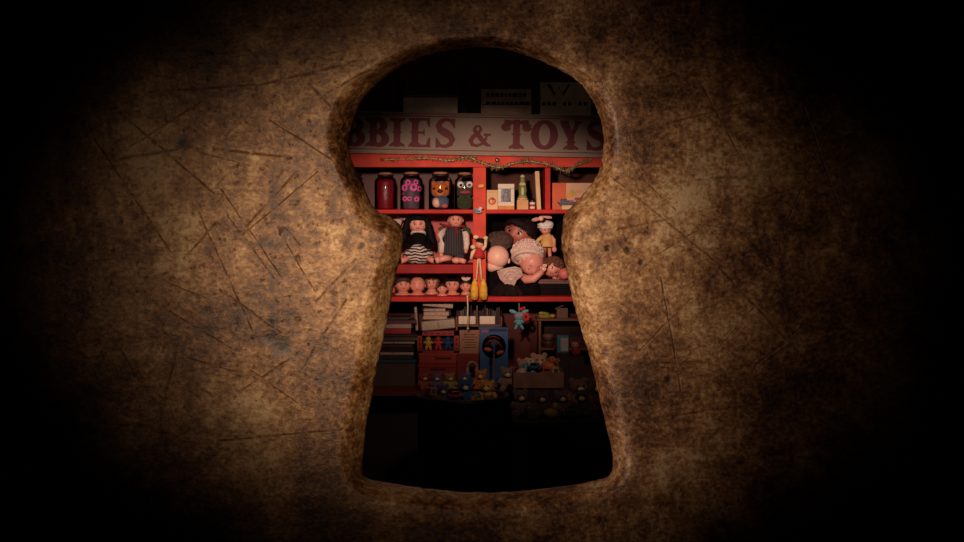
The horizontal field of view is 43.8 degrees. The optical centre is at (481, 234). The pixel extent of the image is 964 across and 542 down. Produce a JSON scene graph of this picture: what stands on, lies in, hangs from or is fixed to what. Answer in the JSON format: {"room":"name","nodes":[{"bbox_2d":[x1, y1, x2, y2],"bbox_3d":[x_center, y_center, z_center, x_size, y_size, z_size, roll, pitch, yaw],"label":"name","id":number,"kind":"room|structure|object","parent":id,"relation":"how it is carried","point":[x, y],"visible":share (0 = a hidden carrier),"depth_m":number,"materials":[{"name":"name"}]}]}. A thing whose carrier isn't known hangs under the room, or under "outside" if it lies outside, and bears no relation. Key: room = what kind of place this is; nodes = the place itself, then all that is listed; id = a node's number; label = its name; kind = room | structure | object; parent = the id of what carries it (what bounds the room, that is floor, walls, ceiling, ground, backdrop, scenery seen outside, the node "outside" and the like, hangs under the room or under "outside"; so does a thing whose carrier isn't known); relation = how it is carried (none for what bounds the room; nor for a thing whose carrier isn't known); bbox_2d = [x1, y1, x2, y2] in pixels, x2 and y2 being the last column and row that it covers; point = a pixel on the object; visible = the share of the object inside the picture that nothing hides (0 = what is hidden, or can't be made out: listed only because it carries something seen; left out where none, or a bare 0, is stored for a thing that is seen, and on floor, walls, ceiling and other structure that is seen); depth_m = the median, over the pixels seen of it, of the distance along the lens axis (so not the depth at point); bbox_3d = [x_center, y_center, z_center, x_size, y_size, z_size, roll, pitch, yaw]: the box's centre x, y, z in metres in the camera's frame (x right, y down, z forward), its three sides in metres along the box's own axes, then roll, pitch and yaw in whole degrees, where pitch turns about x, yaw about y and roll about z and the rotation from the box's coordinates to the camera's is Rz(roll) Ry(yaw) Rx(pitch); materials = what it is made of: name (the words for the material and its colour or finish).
{"room":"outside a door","nodes":[
{"label":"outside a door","id":0,"kind":"room"},
{"bbox_2d":[355,47,599,171],"bbox_3d":[0.000,0.000,4.550,4.400,2.600,0.100,0,0,0],"label":"wall","id":1,"kind":"structure","parent":0,"point":[438,73],"depth_m":4.50,"materials":[{"name":"brown paint"}]},
{"bbox_2d":[532,215,551,221],"bbox_3d":[0.204,-0.060,4.079,0.071,0.029,0.015,0,0,0],"label":"doll arm","id":2,"kind":"object","parent":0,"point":[540,218],"visible":0.99,"depth_m":4.08},
{"bbox_3d":[0.000,1.350,1.750,4.400,0.100,6.300,0,0,0],"label":"floor","id":3,"kind":"structure","parent":0,"visible":0},
{"bbox_2d":[350,153,612,491],"bbox_3d":[0.000,0.503,4.085,1.133,1.573,0.430,0,0,0],"label":"bookcase","id":4,"kind":"object","parent":3,"relation":"on","point":[556,458],"depth_m":3.99,"materials":[{"name":"red paint"}]},
{"bbox_2d":[374,172,395,208],"bbox_3d":[-0.329,-0.149,4.090,0.075,0.128,0.075,0,0,0],"label":"glass jar","id":5,"kind":"object","parent":4,"relation":"on","point":[384,189],"visible":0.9,"depth_m":4.06,"materials":[{"name":"glass"}]},
{"bbox_2d":[374,356,417,385],"bbox_3d":[-0.320,0.462,4.080,0.197,0.090,0.143,0,0,0],"label":"storage box","id":6,"kind":"object","parent":4,"relation":"on","point":[390,372],"visible":0.56,"depth_m":4.01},
{"bbox_2d":[380,355,413,358],"bbox_3d":[-0.305,0.411,4.080,0.141,0.012,0.095,0,0,0],"label":"book","id":7,"kind":"object","parent":6,"relation":"on","point":[397,356],"visible":0.37,"depth_m":4.03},
{"bbox_2d":[380,350,413,355],"bbox_3d":[-0.301,0.398,4.080,0.139,0.014,0.095,0,0,-3],"label":"book","id":8,"kind":"object","parent":7,"relation":"on","point":[382,353],"visible":0.47,"depth_m":4.03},
{"bbox_2d":[381,346,414,350],"bbox_3d":[-0.305,0.385,4.080,0.147,0.010,0.095,0,0,1],"label":"book","id":9,"kind":"object","parent":8,"relation":"on","point":[413,348],"visible":0.44,"depth_m":4.03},
{"bbox_2d":[382,344,413,347],"bbox_3d":[-0.305,0.373,4.080,0.144,0.013,0.095,0,0,0],"label":"book","id":10,"kind":"object","parent":9,"relation":"on","point":[383,345],"visible":0.39,"depth_m":4.03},
{"bbox_2d":[383,341,416,343],"bbox_3d":[-0.297,0.361,4.080,0.143,0.011,0.095,0,0,1],"label":"book","id":11,"kind":"object","parent":10,"relation":"on","point":[384,342],"visible":0.44,"depth_m":4.03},
{"bbox_2d":[384,335,416,340],"bbox_3d":[-0.294,0.349,4.080,0.153,0.012,0.095,0,0,0],"label":"book","id":12,"kind":"object","parent":11,"relation":"on","point":[385,338],"visible":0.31,"depth_m":4.03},
{"bbox_2d":[384,332,415,336],"bbox_3d":[-0.303,0.338,4.080,0.157,0.010,0.095,0,0,-3],"label":"book","id":13,"kind":"object","parent":12,"relation":"on","point":[413,334],"visible":0.44,"depth_m":4.03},
{"bbox_2d":[385,328,410,333],"bbox_3d":[-0.299,0.324,4.080,0.116,0.019,0.088,0,0,-3],"label":"book","id":14,"kind":"object","parent":13,"relation":"on","point":[387,330],"visible":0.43,"depth_m":4.04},
{"bbox_2d":[386,324,413,327],"bbox_3d":[-0.303,0.306,4.080,0.136,0.015,0.088,0,0,5],"label":"book","id":15,"kind":"object","parent":14,"relation":"on","point":[387,325],"visible":0.49,"depth_m":4.04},
{"bbox_2d":[387,318,416,323],"bbox_3d":[-0.292,0.292,4.080,0.136,0.012,0.088,0,0,-6],"label":"book","id":16,"kind":"object","parent":15,"relation":"on","point":[412,320],"visible":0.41,"depth_m":4.04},
{"bbox_2d":[388,315,410,319],"bbox_3d":[-0.306,0.281,4.080,0.122,0.011,0.088,0,0,3],"label":"book","id":17,"kind":"object","parent":16,"relation":"on","point":[390,317],"visible":0.51,"depth_m":4.04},
{"bbox_2d":[414,305,418,330],"bbox_3d":[-0.224,0.285,4.120,0.015,0.083,0.069,0,0,0],"label":"book","id":18,"kind":"object","parent":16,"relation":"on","point":[416,306],"visible":0.97,"depth_m":4.09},
{"bbox_2d":[394,214,406,225],"bbox_3d":[-0.295,0.011,4.196,0.066,0.170,0.052,0,0,0],"label":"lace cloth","id":19,"kind":"object","parent":4,"relation":"on","point":[400,217],"visible":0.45,"depth_m":4.18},
{"bbox_2d":[394,275,410,294],"bbox_3d":[-0.271,0.170,4.110,0.062,0.069,0.065,0,0,0],"label":"bust","id":20,"kind":"object","parent":4,"relation":"on","point":[402,282],"visible":0.98,"depth_m":4.09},
{"bbox_2d":[400,172,422,208],"bbox_3d":[-0.240,-0.150,4.089,0.077,0.130,0.080,0,0,0],"label":"glass jar","id":21,"kind":"object","parent":4,"relation":"on","point":[411,189],"visible":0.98,"depth_m":4.06,"materials":[{"name":"glass"}]},
{"bbox_2d":[399,214,435,263],"bbox_3d":[-0.217,0.010,4.079,0.141,0.176,0.114,0,0,0],"label":"doll","id":22,"kind":"object","parent":4,"relation":"on","point":[418,244],"visible":0.94,"depth_m":4.06,"materials":[{"name":"black fabric"}]},
{"bbox_2d":[410,277,425,294],"bbox_3d":[-0.221,0.174,4.109,0.057,0.062,0.059,0,0,0],"label":"bust","id":23,"kind":"object","parent":4,"relation":"on","point":[417,285],"visible":1,"depth_m":4.09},
{"bbox_2d":[417,372,429,390],"bbox_3d":[-0.185,0.477,3.902,0.047,0.059,0.047,0,0,15],"label":"plush bear","id":24,"kind":"object","parent":4,"relation":"on","point":[423,384],"visible":1,"depth_m":3.90},
{"bbox_2d":[402,95,458,112],"bbox_3d":[-0.174,-0.377,4.100,0.191,0.188,0.109,0,0,0],"label":"cardboard box","id":25,"kind":"object","parent":4,"relation":"on","point":[411,103],"visible":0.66,"depth_m":4.05,"materials":[{"name":"cardboard"}]},
{"bbox_2d":[424,274,439,293],"bbox_3d":[-0.174,0.171,4.162,0.059,0.069,0.056,0,0,0],"label":"bust","id":26,"kind":"object","parent":4,"relation":"on","point":[432,281],"visible":0.93,"depth_m":4.14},
{"bbox_2d":[429,372,443,388],"bbox_3d":[-0.146,0.477,3.905,0.053,0.060,0.040,0,-1,-7],"label":"plush bear","id":27,"kind":"object","parent":4,"relation":"on","point":[436,377],"visible":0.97,"depth_m":3.90},
{"bbox_2d":[417,373,456,381],"bbox_3d":[-0.148,0.488,4.069,0.139,0.036,0.065,0,0,0],"label":"flat box","id":28,"kind":"object","parent":4,"relation":"on","point":[430,376],"visible":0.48,"depth_m":4.04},
{"bbox_2d":[418,363,456,373],"bbox_3d":[-0.146,0.452,4.069,0.139,0.036,0.065,0,0,0],"label":"flat box","id":29,"kind":"object","parent":28,"relation":"on","point":[423,368],"visible":0.71,"depth_m":4.04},
{"bbox_2d":[419,367,456,373],"bbox_3d":[-0.146,0.455,4.070,0.134,0.029,0.060,0,0,0],"label":"drawer","id":30,"kind":"object","parent":29,"relation":"on","point":[430,370],"depth_m":4.04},
{"bbox_2d":[419,351,459,363],"bbox_3d":[-0.144,0.415,4.069,0.139,0.036,0.065,0,0,0],"label":"flat box","id":31,"kind":"object","parent":29,"relation":"on","point":[424,358],"visible":0.69,"depth_m":4.04,"materials":[{"name":"cardboard"}]},
{"bbox_2d":[417,329,458,352],"bbox_3d":[-0.148,0.359,4.068,0.141,0.074,0.064,0,0,0],"label":"display box","id":32,"kind":"object","parent":31,"relation":"on","point":[440,340],"visible":1,"depth_m":4.05,"materials":[{"name":"cardboard"}]},
{"bbox_2d":[421,317,455,330],"bbox_3d":[-0.147,0.300,4.060,0.114,0.044,0.074,0,0,0],"label":"book","id":33,"kind":"object","parent":32,"relation":"on","point":[428,324],"visible":0.99,"depth_m":4.03,"materials":[{"name":"paper"}]},
{"bbox_2d":[422,315,446,318],"bbox_3d":[-0.161,0.278,4.070,0.081,0.012,0.068,0,0,-6],"label":"book","id":34,"kind":"object","parent":33,"relation":"on","point":[423,316],"visible":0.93,"depth_m":4.04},
{"bbox_2d":[424,310,450,315],"bbox_3d":[-0.151,0.265,4.070,0.085,0.014,0.068,0,0,6],"label":"book","id":35,"kind":"object","parent":34,"relation":"on","point":[446,312],"visible":0.9,"depth_m":4.04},
{"bbox_2d":[422,307,445,311],"bbox_3d":[-0.165,0.252,4.070,0.075,0.010,0.068,0,0,-8],"label":"book","id":36,"kind":"object","parent":35,"relation":"on","point":[424,309],"visible":0.96,"depth_m":4.04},
{"bbox_2d":[423,302,453,307],"bbox_3d":[-0.147,0.235,4.080,0.103,0.025,0.068,0,0,3],"label":"book","id":37,"kind":"object","parent":36,"relation":"on","point":[433,304],"visible":0.8,"depth_m":4.05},
{"bbox_2d":[460,330,479,352],"bbox_3d":[-0.042,0.359,4.035,0.067,0.078,0.004,0,0,0],"label":"card","id":38,"kind":"object","parent":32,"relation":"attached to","point":[469,339],"visible":1,"depth_m":4.03,"materials":[{"name":"paper"}]},
{"bbox_2d":[418,378,456,381],"bbox_3d":[-0.148,0.492,4.070,0.134,0.029,0.060,0,0,0],"label":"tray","id":39,"kind":"object","parent":28,"relation":"on","point":[429,379],"depth_m":4.04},
{"bbox_2d":[429,172,451,208],"bbox_3d":[-0.141,-0.150,4.090,0.080,0.130,0.080,0,0,0],"label":"glass jar","id":40,"kind":"object","parent":4,"relation":"on","point":[435,174],"visible":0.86,"depth_m":4.10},
{"bbox_2d":[430,181,450,208],"bbox_3d":[-0.142,-0.136,4.088,0.069,0.094,0.071,0,0,22],"label":"plush bear","id":41,"kind":"object","parent":40,"relation":"in","point":[440,190],"visible":1,"depth_m":4.07},
{"bbox_2d":[437,283,447,295],"bbox_3d":[-0.134,0.184,4.049,0.037,0.042,0.039,0,0,0],"label":"bust","id":42,"kind":"object","parent":4,"relation":"on","point":[442,288],"visible":1,"depth_m":4.04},
{"bbox_2d":[442,372,457,388],"bbox_3d":[-0.103,0.477,3.906,0.053,0.060,0.040,0,-2,-15],"label":"plush bear","id":43,"kind":"object","parent":4,"relation":"on","point":[449,377],"visible":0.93,"depth_m":3.90},
{"bbox_2d":[443,276,462,294],"bbox_3d":[-0.102,0.173,4.129,0.078,0.065,0.059,0,0,0],"label":"bust","id":44,"kind":"object","parent":4,"relation":"on","point":[453,283],"visible":0.9,"depth_m":4.11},
{"bbox_2d":[435,214,471,263],"bbox_3d":[-0.095,0.008,4.083,0.115,0.176,0.141,0,0,8],"label":"doll","id":45,"kind":"object","parent":4,"relation":"on","point":[453,244],"visible":0.94,"depth_m":4.08,"materials":[{"name":"grey fabric"}]},
{"bbox_2d":[455,172,472,208],"bbox_3d":[-0.059,-0.149,4.090,0.070,0.128,0.070,0,0,0],"label":"glass jar","id":46,"kind":"object","parent":4,"relation":"on","point":[461,174],"visible":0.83,"depth_m":4.10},
{"bbox_2d":[456,181,472,208],"bbox_3d":[-0.059,-0.135,4.087,0.061,0.096,0.065,0,0,0],"label":"creature","id":47,"kind":"object","parent":46,"relation":"in","point":[464,190],"visible":0.97,"depth_m":4.07,"materials":[{"name":"fabric"}]},
{"bbox_2d":[460,275,470,294],"bbox_3d":[-0.055,0.171,4.110,0.040,0.069,0.039,0,0,-44],"label":"bust","id":48,"kind":"object","parent":4,"relation":"on","point":[465,285],"visible":0.94,"depth_m":4.10,"materials":[{"name":"pink ceramic"}]},
{"bbox_2d":[458,372,472,387],"bbox_3d":[-0.054,0.477,3.906,0.053,0.059,0.042,0,0,22],"label":"plush bear","id":49,"kind":"object","parent":4,"relation":"on","point":[465,376],"visible":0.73,"depth_m":3.90},
{"bbox_2d":[457,353,479,385],"bbox_3d":[-0.045,0.452,4.027,0.077,0.109,0.015,0,0,0],"label":"folder","id":50,"kind":"object","parent":4,"relation":"on","point":[467,363],"visible":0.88,"depth_m":4.03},
{"bbox_2d":[466,361,477,378],"bbox_3d":[-0.033,0.453,4.024,0.040,0.062,0.009,0,0,0],"label":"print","id":51,"kind":"object","parent":50,"relation":"attached to","point":[471,366],"depth_m":4.02},
{"bbox_2d":[349,111,603,157],"bbox_3d":[-0.032,-0.345,3.970,1.199,0.165,0.044,1,0,0],"label":"shop sign","id":52,"kind":"object","parent":4,"relation":"attached to","point":[371,132],"visible":0.73,"depth_m":3.96,"materials":[{"name":"wood"}]},
{"bbox_2d":[456,310,501,350],"bbox_3d":[-0.010,0.385,4.107,0.157,0.249,0.074,0,0,0],"label":"rack","id":53,"kind":"object","parent":4,"relation":"on","point":[460,319],"visible":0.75,"depth_m":4.07,"materials":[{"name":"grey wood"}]},
{"bbox_2d":[456,323,501,326],"bbox_3d":[-0.010,0.308,4.107,0.155,0.007,0.068,0,0,0],"label":"shelf","id":54,"kind":"object","parent":53,"relation":"attached to","point":[457,324],"depth_m":4.07,"materials":[{"name":"brown wood"}]},
{"bbox_2d":[470,235,487,299],"bbox_3d":[-0.010,0.107,3.960,0.060,0.215,0.046,0,0,0],"label":"doll","id":55,"kind":"object","parent":4,"relation":"hanging from","point":[481,243],"visible":1,"depth_m":3.95,"materials":[{"name":"red fabric"}]},
{"bbox_2d":[473,369,488,388],"bbox_3d":[-0.004,0.472,3.904,0.064,0.071,0.049,0,0,6],"label":"plush bear","id":56,"kind":"object","parent":4,"relation":"on","point":[480,374],"visible":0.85,"depth_m":3.90},
{"bbox_2d":[380,155,591,175],"bbox_3d":[0.012,-0.234,3.960,0.707,0.080,0.026,0,0,0],"label":"tinsel garland","id":57,"kind":"object","parent":4,"relation":"attached to","point":[465,157],"visible":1,"depth_m":3.96,"materials":[{"name":"gold tinsel"}]},
{"bbox_2d":[486,190,497,208],"bbox_3d":[0.032,-0.118,4.049,0.042,0.066,0.036,0,0,0],"label":"carton","id":58,"kind":"object","parent":4,"relation":"on","point":[491,195],"visible":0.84,"depth_m":4.03,"materials":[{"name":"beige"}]},
{"bbox_2d":[480,327,507,386],"bbox_3d":[0.040,0.407,4.005,0.094,0.199,0.039,0,0,0],"label":"carton","id":59,"kind":"object","parent":4,"relation":"on","point":[488,335],"visible":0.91,"depth_m":4.00,"materials":[{"name":"cardboard"}]},
{"bbox_2d":[482,334,505,357],"bbox_3d":[0.040,0.371,3.994,0.080,0.080,0.002,0,0,0],"label":"picture","id":60,"kind":"object","parent":59,"relation":"attached to","point":[487,339],"depth_m":3.99},
{"bbox_2d":[492,341,495,389],"bbox_3d":[0.039,0.426,3.920,0.016,0.161,0.015,0,0,0],"label":"wooden peg","id":61,"kind":"object","parent":4,"relation":"on","point":[493,342],"visible":0.9,"depth_m":3.92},
{"bbox_2d":[486,245,509,294],"bbox_3d":[0.053,0.120,4.110,0.093,0.169,0.094,0,0,0],"label":"doll","id":62,"kind":"object","parent":4,"relation":"on","point":[497,257],"visible":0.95,"depth_m":4.08,"materials":[{"name":"pink plastic"}]},
{"bbox_2d":[487,231,513,248],"bbox_3d":[0.058,0.020,4.151,0.093,0.070,0.088,0,0,-37],"label":"beret","id":63,"kind":"object","parent":62,"relation":"on","point":[504,239],"visible":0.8,"depth_m":4.12,"materials":[{"name":"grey fabric"}]},
{"bbox_2d":[481,89,530,113],"bbox_3d":[0.082,-0.389,4.099,0.171,0.212,0.067,0,0,0],"label":"wooden crate","id":64,"kind":"object","parent":4,"relation":"on","point":[493,101],"visible":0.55,"depth_m":4.07,"materials":[{"name":"brown wood"}]},
{"bbox_2d":[498,184,513,208],"bbox_3d":[0.081,-0.128,4.049,0.055,0.087,0.042,0,0,0],"label":"window box","id":65,"kind":"object","parent":4,"relation":"on","point":[505,191],"visible":0.99,"depth_m":4.03,"materials":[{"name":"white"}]},
{"bbox_2d":[497,366,514,390],"bbox_3d":[0.083,0.467,3.903,0.072,0.080,0.055,0,0,-6],"label":"plush bear","id":66,"kind":"object","parent":4,"relation":"on","point":[505,382],"visible":0.95,"depth_m":3.89},
{"bbox_2d":[490,282,522,295],"bbox_3d":[0.085,0.181,4.059,0.118,0.049,0.117,0,0,0],"label":"skirt","id":67,"kind":"object","parent":4,"relation":"on","point":[502,289],"visible":0.94,"depth_m":4.03,"materials":[{"name":"fabric"}]},
{"bbox_2d":[497,266,522,285],"bbox_3d":[0.094,0.141,4.028,0.087,0.073,0.024,0,0,3],"label":"lace collar","id":68,"kind":"object","parent":67,"relation":"on","point":[510,275],"visible":1,"depth_m":4.03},
{"bbox_2d":[509,306,529,329],"bbox_3d":[0.126,0.270,4.019,0.070,0.096,0.028,0,0,0],"label":"toy","id":69,"kind":"object","parent":4,"relation":"hanging from","point":[518,316],"visible":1,"depth_m":4.01,"materials":[{"name":"teal fabric"}]},
{"bbox_2d":[519,306,529,320],"bbox_3d":[0.143,0.265,4.022,0.038,0.051,0.007,0,0,0],"label":"flower","id":70,"kind":"object","parent":69,"relation":"on","point":[524,313],"depth_m":4.02,"materials":[{"name":"red plant"}]},
{"bbox_2d":[503,214,537,284],"bbox_3d":[0.135,0.063,4.200,0.122,0.283,0.127,0,0,0],"label":"doll","id":71,"kind":"object","parent":4,"relation":"on","point":[520,226],"visible":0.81,"depth_m":4.15,"materials":[{"name":"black fabric"}]},
{"bbox_2d":[517,175,527,208],"bbox_3d":[0.137,-0.144,4.050,0.038,0.119,0.035,0,0,0],"label":"figurine","id":72,"kind":"object","parent":4,"relation":"on","point":[522,202],"visible":0.96,"depth_m":4.04,"materials":[{"name":"wood"}]},
{"bbox_2d":[510,238,546,295],"bbox_3d":[0.156,0.107,4.087,0.121,0.195,0.130,0,0,0],"label":"doll","id":73,"kind":"object","parent":4,"relation":"on","point":[528,253],"visible":1,"depth_m":4.05,"materials":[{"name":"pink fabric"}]},
{"bbox_2d":[530,198,534,208],"bbox_3d":[0.169,-0.105,4.038,0.019,0.039,0.019,0,0,0],"label":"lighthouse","id":74,"kind":"object","parent":4,"relation":"on","point":[532,200],"visible":0.84,"depth_m":4.03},
{"bbox_2d":[534,171,540,208],"bbox_3d":[0.188,-0.149,4.061,0.021,0.130,0.090,0,0,0],"label":"book","id":75,"kind":"object","parent":4,"relation":"on","point":[536,173],"visible":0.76,"depth_m":4.02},
{"bbox_2d":[538,312,554,318],"bbox_3d":[0.213,0.269,4.041,0.052,0.023,0.049,0,0,-25],"label":"plush toy","id":76,"kind":"object","parent":4,"relation":"on","point":[545,315],"visible":1,"depth_m":4.02,"materials":[{"name":"fabric"}]},
{"bbox_2d":[542,340,553,347],"bbox_3d":[0.223,0.368,4.050,0.039,0.022,0.039,0,0,0],"label":"bowl","id":77,"kind":"object","parent":4,"relation":"on","point":[547,344],"visible":1,"depth_m":4.04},
{"bbox_2d":[542,334,553,340],"bbox_3d":[0.223,0.346,4.050,0.039,0.022,0.039,0,0,0],"label":"bowl","id":78,"kind":"object","parent":77,"relation":"on","point":[547,337],"visible":1,"depth_m":4.04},
{"bbox_2d":[537,278,571,294],"bbox_3d":[0.258,0.178,4.120,0.185,0.055,0.106,0,0,0],"label":"storage box","id":79,"kind":"object","parent":4,"relation":"on","point":[549,286],"visible":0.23,"depth_m":4.07,"materials":[{"name":"cardboard"}]},
{"bbox_2d":[536,220,556,277],"bbox_3d":[0.220,0.076,4.168,0.078,0.258,0.056,0,0,0],"label":"doll","id":80,"kind":"object","parent":79,"relation":"on","point":[547,240],"visible":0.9,"depth_m":4.15},
{"bbox_2d":[544,256,563,278],"bbox_3d":[0.243,0.110,4.101,0.080,0.080,0.078,0,0,0],"label":"doll head","id":81,"kind":"object","parent":79,"relation":"on","point":[554,263],"visible":0.88,"depth_m":4.07},
{"bbox_2d":[558,268,567,279],"bbox_3d":[0.277,0.131,4.050,0.039,0.039,0.038,0,0,0],"label":"ball","id":82,"kind":"object","parent":79,"relation":"on","point":[562,273],"visible":0.77,"depth_m":4.04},
{"bbox_2d":[555,305,567,317],"bbox_3d":[0.267,0.258,4.049,0.044,0.045,0.039,0,0,0],"label":"carton","id":83,"kind":"object","parent":4,"relation":"on","point":[560,312],"visible":1,"depth_m":4.03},
{"bbox_2d":[555,351,569,389],"bbox_3d":[0.264,0.445,3.930,0.046,0.124,0.043,0,0,0],"label":"storage box","id":84,"kind":"object","parent":4,"relation":"on","point":[563,356],"visible":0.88,"depth_m":3.91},
{"bbox_2d":[556,335,568,351],"bbox_3d":[0.264,0.355,3.929,0.038,0.056,0.031,0,0,0],"label":"carton","id":85,"kind":"object","parent":84,"relation":"on","point":[562,341],"visible":1,"depth_m":3.92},
{"bbox_2d":[537,79,593,114],"bbox_3d":[0.287,-0.409,4.113,0.195,0.252,0.036,0,0,0],"label":"wooden crate","id":86,"kind":"object","parent":4,"relation":"on","point":[554,96],"visible":0.36,"depth_m":4.12,"materials":[{"name":"wood"}]},
{"bbox_2d":[557,199,574,208],"bbox_3d":[0.283,-0.103,4.000,0.068,0.035,0.032,0,0,0],"label":"boat","id":87,"kind":"object","parent":4,"relation":"on","point":[564,204],"visible":0.93,"depth_m":3.99,"materials":[{"name":"grey paint"}]},
{"bbox_2d":[551,183,591,208],"bbox_3d":[0.314,-0.131,4.079,0.155,0.092,0.036,0,0,0],"label":"board game box","id":88,"kind":"object","parent":4,"relation":"on","point":[569,191],"visible":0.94,"depth_m":4.06,"materials":[{"name":"cardboard"}]},
{"bbox_2d":[567,190,580,197],"bbox_3d":[0.311,-0.139,4.062,0.050,0.028,0.003,0,0,0],"label":"print","id":89,"kind":"object","parent":88,"relation":"attached to","point":[570,193],"depth_m":4.06},
{"bbox_2d":[566,183,591,201],"bbox_3d":[0.338,-0.131,4.063,0.105,0.089,0.002,0,0,0],"label":"picture","id":90,"kind":"object","parent":88,"relation":"attached to","point":[574,191],"depth_m":4.06},
{"bbox_2d":[569,340,583,389],"bbox_3d":[0.308,0.425,3.930,0.052,0.163,0.039,0,0,0],"label":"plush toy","id":91,"kind":"object","parent":4,"relation":"on","point":[576,361],"visible":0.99,"depth_m":3.91,"materials":[{"name":"fabric"}]},
{"bbox_3d":[-0.058,0.882,3.500,0.276,0.835,0.276,0,0,0],"label":"tub","id":92,"kind":"object","parent":3,"relation":"on","visible":0},
{"bbox_2d":[429,387,436,394],"bbox_3d":[-0.143,0.456,3.505,0.022,0.022,0.022,0,0,-11],"label":"block","id":93,"kind":"object","parent":92,"relation":"on","point":[432,390],"visible":0.98,"depth_m":3.49,"materials":[{"name":"paint"}]},
{"bbox_2d":[435,384,448,399],"bbox_3d":[-0.115,0.473,3.539,0.058,0.065,0.045,0,0,-11],"label":"plush bear","id":94,"kind":"object","parent":92,"relation":"in","point":[443,389],"visible":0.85,"depth_m":3.53},
{"bbox_2d":[447,391,463,399],"bbox_3d":[-0.076,0.464,3.470,0.048,0.025,0.025,0,0,-17],"label":"toy car","id":95,"kind":"object","parent":92,"relation":"in","point":[453,394],"visible":0.98,"depth_m":3.46,"materials":[{"name":"paint"}]},
{"bbox_2d":[456,378,473,399],"bbox_3d":[-0.048,0.464,3.545,0.072,0.080,0.055,0,0,0],"label":"plush bear","id":96,"kind":"object","parent":92,"relation":"in","point":[465,386],"visible":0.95,"depth_m":3.54},
{"bbox_2d":[470,391,480,399],"bbox_3d":[-0.018,0.469,3.485,0.032,0.031,0.032,0,0,0],"label":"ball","id":97,"kind":"object","parent":92,"relation":"in","point":[476,394],"visible":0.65,"depth_m":3.48,"materials":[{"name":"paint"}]},
{"bbox_2d":[479,379,497,399],"bbox_3d":[0.014,0.465,3.538,0.069,0.077,0.053,0,0,11],"label":"plush bear","id":98,"kind":"object","parent":92,"relation":"in","point":[487,387],"visible":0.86,"depth_m":3.53},
{"bbox_3d":[0.302,0.912,3.600,0.430,0.775,0.420,0,0,0],"label":"display table","id":99,"kind":"object","parent":3,"relation":"on","visible":0},
{"bbox_2d":[509,388,531,417],"bbox_3d":[0.112,0.486,3.478,0.072,0.080,0.055,0,0,-14],"label":"plush bear","id":100,"kind":"object","parent":99,"relation":"on","point":[518,407],"visible":0.98,"depth_m":3.47},
{"bbox_2d":[512,367,563,404],"bbox_3d":[0.171,0.470,3.700,0.153,0.110,0.159,0,0,0],"label":"wagon","id":101,"kind":"object","parent":99,"relation":"on","point":[540,382],"visible":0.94,"depth_m":3.62,"materials":[{"name":"wood"}]},
{"bbox_2d":[516,357,528,371],"bbox_3d":[0.131,0.418,3.713,0.069,0.077,0.053,0,0,-29],"label":"plush bear","id":102,"kind":"object","parent":101,"relation":"in","point":[521,362],"visible":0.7,"depth_m":3.71},
{"bbox_2d":[527,362,542,370],"bbox_3d":[0.161,0.400,3.642,0.048,0.025,0.025,0,0,17],"label":"toy car","id":103,"kind":"object","parent":101,"relation":"on","point":[533,365],"visible":1,"depth_m":3.63,"materials":[{"name":"paint"}]},
{"bbox_2d":[512,367,563,387],"bbox_3d":[0.171,0.439,3.700,0.153,0.046,0.159,0,0,0],"label":"box","id":104,"kind":"object","parent":101,"relation":"on","point":[519,380],"depth_m":3.62,"materials":[{"name":"cardboard"}]},
{"bbox_2d":[530,352,546,364],"bbox_3d":[0.178,0.411,3.723,0.082,0.092,0.063,0,0,-6],"label":"plush bear","id":105,"kind":"object","parent":101,"relation":"in","point":[540,358],"visible":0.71,"depth_m":3.72},
{"bbox_2d":[538,368,552,372],"bbox_3d":[0.195,0.418,3.650,0.048,0.025,0.025,0,0,-23],"label":"toy car","id":106,"kind":"object","parent":101,"relation":"on","point":[544,370],"visible":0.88,"depth_m":3.64,"materials":[{"name":"paint"}]},
{"bbox_2d":[541,356,557,367],"bbox_3d":[0.207,0.394,3.679,0.054,0.045,0.033,0,0,23],"label":"duck","id":107,"kind":"object","parent":101,"relation":"in","point":[552,359],"visible":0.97,"depth_m":3.67},
{"bbox_2d":[531,390,551,417],"bbox_3d":[0.172,0.487,3.463,0.069,0.077,0.053,0,0,-10],"label":"plush bear","id":108,"kind":"object","parent":99,"relation":"on","point":[541,398],"visible":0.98,"depth_m":3.46},
{"bbox_2d":[543,403,560,418],"bbox_3d":[0.202,0.502,3.431,0.054,0.045,0.033,0,0,-11],"label":"duck","id":109,"kind":"object","parent":99,"relation":"on","point":[550,413],"visible":1,"depth_m":3.42},
{"bbox_2d":[554,390,570,417],"bbox_3d":[0.231,0.487,3.473,0.069,0.077,0.053,0,0,-15],"label":"plush bear","id":110,"kind":"object","parent":99,"relation":"on","point":[561,397],"visible":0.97,"depth_m":3.47},
{"bbox_2d":[566,377,592,402],"bbox_3d":[0.289,0.476,3.571,0.090,0.101,0.069,0,0,-14],"label":"plush bear","id":111,"kind":"object","parent":99,"relation":"on","point":[580,384],"visible":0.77,"depth_m":3.56},
{"bbox_2d":[569,388,594,417],"bbox_3d":[0.288,0.484,3.463,0.074,0.083,0.057,0,0,7],"label":"plush bear","id":112,"kind":"object","parent":99,"relation":"on","point":[581,406],"visible":0.98,"depth_m":3.45},
{"bbox_2d":[587,377,601,410],"bbox_3d":[0.345,0.476,3.581,0.090,0.101,0.069,0,0,-4],"label":"plush bear","id":113,"kind":"object","parent":99,"relation":"on","point":[592,382],"visible":0.44,"depth_m":3.57},
{"bbox_3d":[0.000,0.000,0.370,4.200,2.600,0.120,0,0,0],"label":"wall","id":114,"kind":"structure","parent":0,"visible":0},
{"bbox_3d":[0.000,0.270,0.369,0.956,2.050,0.040,0,0,0],"label":"door","id":115,"kind":"structure","parent":114,"relation":"in","visible":0},
{"bbox_2d":[0,0,963,541],"bbox_3d":[0.000,0.011,0.329,0.343,0.184,0.019,0,0,0],"label":"plate","id":116,"kind":"object","parent":115,"relation":"attached to","point":[763,254],"visible":1,"depth_m":0.32,"materials":[{"name":"gold metal"}]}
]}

